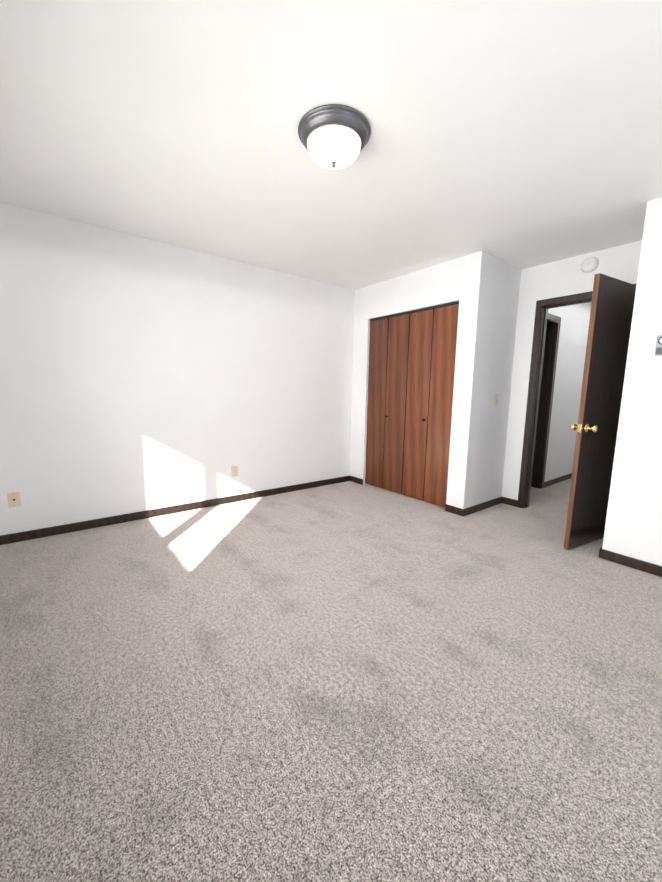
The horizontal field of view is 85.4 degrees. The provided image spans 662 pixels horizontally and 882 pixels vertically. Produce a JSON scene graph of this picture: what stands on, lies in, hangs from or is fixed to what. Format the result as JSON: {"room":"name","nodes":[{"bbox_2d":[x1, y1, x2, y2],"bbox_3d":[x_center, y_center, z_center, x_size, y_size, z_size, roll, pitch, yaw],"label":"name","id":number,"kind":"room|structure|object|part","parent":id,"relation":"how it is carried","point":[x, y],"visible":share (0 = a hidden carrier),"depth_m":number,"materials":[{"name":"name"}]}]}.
{"room":"empty bedroom","nodes":[
{"label":"empty bedroom","id":0,"kind":"room"},
{"bbox_2d":[0,202,354,535],"bbox_3d":[-0.983,-0.573,3.748,4.842,2.440,0.120,-5,10,-38],"label":"wall","id":1,"kind":"structure","parent":0,"point":[138,374],"depth_m":3.19,"materials":[{"name":"white paint"}]},
{"bbox_2d":[7,492,20,507],"bbox_3d":[-2.391,0.444,2.704,0.070,0.114,0.016,-5,10,-38],"label":"outlet","id":2,"kind":"object","parent":1,"relation":"attached to","point":[13,499],"visible":1,"depth_m":2.71,"materials":[{"name":"beige plastic"}]},
{"bbox_2d":[0,475,351,544],"bbox_3d":[-1.247,0.634,3.639,3.820,0.072,0.016,-5,10,-38],"label":"baseboard","id":3,"kind":"structure","parent":1,"relation":"attached to","point":[61,529],"depth_m":3.31,"materials":[{"name":"brown wood"}]},
{"bbox_2d":[231,466,237,476],"bbox_3d":[-1.015,0.318,3.778,0.070,0.114,0.008,-5,10,-38],"label":"duplex electrical outlet","id":4,"kind":"object","parent":1,"relation":"attached to","point":[234,471],"visible":1,"depth_m":3.78,"materials":[{"name":"beige plastic"}]},
{"bbox_2d":[0,478,661,881],"bbox_3d":[1.345,0.835,3.162,7.590,0.100,4.240,-5,10,-38],"label":"floor","id":5,"kind":"structure","parent":0,"point":[348,682],"depth_m":1.40,"materials":[{"name":"carpet"}]},
{"bbox_2d":[0,0,661,302],"bbox_3d":[1.392,-1.690,2.808,7.590,0.120,4.240,-5,10,-38],"label":"ceiling","id":6,"kind":"structure","parent":0,"point":[522,134],"depth_m":1.70,"materials":[{"name":"white paint"}]},
{"bbox_2d":[298,104,370,169],"bbox_3d":[0.015,-1.427,1.759,0.354,0.159,0.354,-5,10,-38],"label":"ceiling light","id":7,"kind":"object","parent":6,"relation":"attached to","point":[334,136],"visible":1,"depth_m":1.67,"materials":[{"name":"white glass"}]},
{"bbox_3d":[0.015,-1.414,1.761,0.266,0.086,0.266,-5,10,-38],"label":"glass","id":8,"kind":"part","parent":7,"relation":"part of","materials":[{"name":"white glass"}]},
{"bbox_2d":[350,251,661,565],"bbox_3d":[1.558,0.054,3.210,0.156,3.440,4.000,-5,10,-38],"label":"wall","id":9,"kind":"structure","parent":0,"point":[462,280],"depth_m":3.41,"materials":[{"name":"white paint"}]},
{"bbox_2d":[370,301,458,320],"bbox_3d":[0.864,-1.395,3.881,0.038,0.019,1.222,-5,10,-38],"label":"door track","id":10,"kind":"object","parent":9,"relation":"attached to","point":[423,309],"visible":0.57,"depth_m":3.80,"materials":[{"name":"grey metal"}]},
{"bbox_2d":[365,304,458,506],"bbox_3d":[0.831,-0.381,4.012,0.061,2.018,1.220,-5,10,-38],"label":"bifold closet doors","id":11,"kind":"structure","parent":10,"relation":"hanging from","point":[412,356],"depth_m":3.94,"materials":[{"name":"brown wood"}]},
{"bbox_3d":[0.560,-0.438,4.382,0.028,2.018,0.296,-5,10,-38],"label":"panel","id":12,"kind":"part","parent":11,"relation":"part of","materials":[{"name":"brown wood"}]},
{"bbox_3d":[0.749,-0.401,4.143,0.028,2.018,0.296,-5,10,-38],"label":"panel","id":13,"kind":"part","parent":11,"relation":"part of","materials":[{"name":"brown wood"}]},
{"bbox_3d":[0.940,-0.364,3.901,0.028,2.018,0.296,-5,10,-38],"label":"panel","id":14,"kind":"part","parent":11,"relation":"part of","materials":[{"name":"brown wood"}]},
{"bbox_3d":[1.129,-0.327,3.663,0.028,2.018,0.296,-5,10,-38],"label":"panel","id":15,"kind":"part","parent":11,"relation":"part of","materials":[{"name":"brown wood"}]},
{"bbox_2d":[599,547,661,576],"bbox_3d":[2.353,0.901,2.205,0.015,0.072,1.173,-5,10,-38],"label":"baseboard","id":16,"kind":"structure","parent":9,"relation":"attached to","point":[640,565],"depth_m":2.51,"materials":[{"name":"brown wood"}]},
{"bbox_2d":[655,335,661,355],"bbox_3d":[2.130,-0.615,2.300,0.032,0.128,0.068,-5,10,-38],"label":"thermostat","id":17,"kind":"object","parent":9,"relation":"attached to","point":[658,350],"visible":1,"depth_m":2.31,"materials":[{"name":"grey plastic"}]},
{"bbox_2d":[469,254,590,506],"bbox_3d":[2.699,-0.607,4.479,3.400,2.440,0.100,-5,10,-38],"label":"wall","id":18,"kind":"structure","parent":0,"point":[502,289],"depth_m":3.71,"materials":[{"name":"white paint"}]},
{"bbox_2d":[460,496,503,516],"bbox_3d":[1.586,0.674,3.723,0.765,0.072,0.013,-5,10,-38],"label":"baseboard","id":19,"kind":"structure","parent":18,"relation":"attached to","point":[463,512],"depth_m":3.68,"materials":[{"name":"brown wood"}]},
{"bbox_2d":[494,394,498,405],"bbox_3d":[1.679,-0.415,3.624,0.070,0.114,0.020,-5,10,-38],"label":"light switch","id":20,"kind":"object","parent":18,"relation":"attached to","point":[496,400],"visible":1,"depth_m":3.62,"materials":[{"name":"beige plastic"}]},
{"bbox_2d":[531,313,560,488],"bbox_3d":[2.361,-0.417,4.241,0.902,2.116,0.132,-5,10,-38],"label":"door frame","id":21,"kind":"structure","parent":18,"relation":"attached to","point":[546,393],"depth_m":4.45,"materials":[{"name":"brown wood"}]},
{"bbox_2d":[544,473,571,487],"bbox_3d":[3.394,0.510,5.127,1.670,0.072,0.016,-5,10,-38],"label":"baseboard","id":22,"kind":"structure","parent":18,"relation":"attached to","point":[548,483],"depth_m":4.88,"materials":[{"name":"brown wood"}]},
{"bbox_2d":[502,240,641,499],"bbox_3d":[2.286,0.031,3.470,0.120,3.440,1.115,-5,10,-38],"label":"wall","id":23,"kind":"structure","parent":0,"point":[563,277],"depth_m":3.58,"materials":[{"name":"white paint"}]},
{"bbox_2d":[517,284,636,507],"bbox_3d":[2.348,-0.286,3.354,0.152,2.104,0.934,-5,10,-38],"label":"door frame","id":24,"kind":"structure","parent":23,"relation":"attached to","point":[538,348],"depth_m":3.62,"materials":[{"name":"brown wood"}]},
{"bbox_2d":[581,257,598,272],"bbox_3d":[2.278,-1.557,3.164,0.042,0.134,0.134,-5,10,-38],"label":"smoke detector","id":25,"kind":"object","parent":23,"relation":"attached to","point":[589,264],"visible":1,"depth_m":3.15,"materials":[{"name":"white plastic"}]},
{"bbox_2d":[564,273,635,549],"bbox_3d":[2.181,-0.184,2.823,0.798,2.018,0.035,-3,9,-29],"label":"door","id":26,"kind":"structure","parent":23,"relation":"in","point":[611,314],"depth_m":2.72,"materials":[{"name":"brown wood"}]},
{"bbox_2d":[577,424,581,431],"bbox_3d":[1.827,-0.095,2.638,0.010,0.056,0.025,-3,9,-29],"label":"door latch plate","id":27,"kind":"object","parent":26,"relation":"attached to","point":[579,427],"visible":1,"depth_m":2.64,"materials":[{"name":"gold metal"}]},
{"bbox_2d":[570,423,597,432],"bbox_3d":[1.885,-0.098,2.670,0.066,0.066,0.177,-3,9,-29],"label":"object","id":28,"kind":"structure","parent":26,"relation":"attached to","point":[587,428],"depth_m":2.64,"materials":[{"name":"gold metal"}]},
{"bbox_3d":[1.860,-0.105,2.716,0.066,0.066,0.071,-3,9,-29],"label":"knob","id":29,"kind":"part","parent":28,"relation":"part of","materials":[{"name":"gold metal"}]},
{"bbox_3d":[1.911,-0.091,2.624,0.066,0.066,0.071,-3,9,-29],"label":"knob","id":30,"kind":"part","parent":28,"relation":"part of","materials":[{"name":"gold metal"}]}
]}

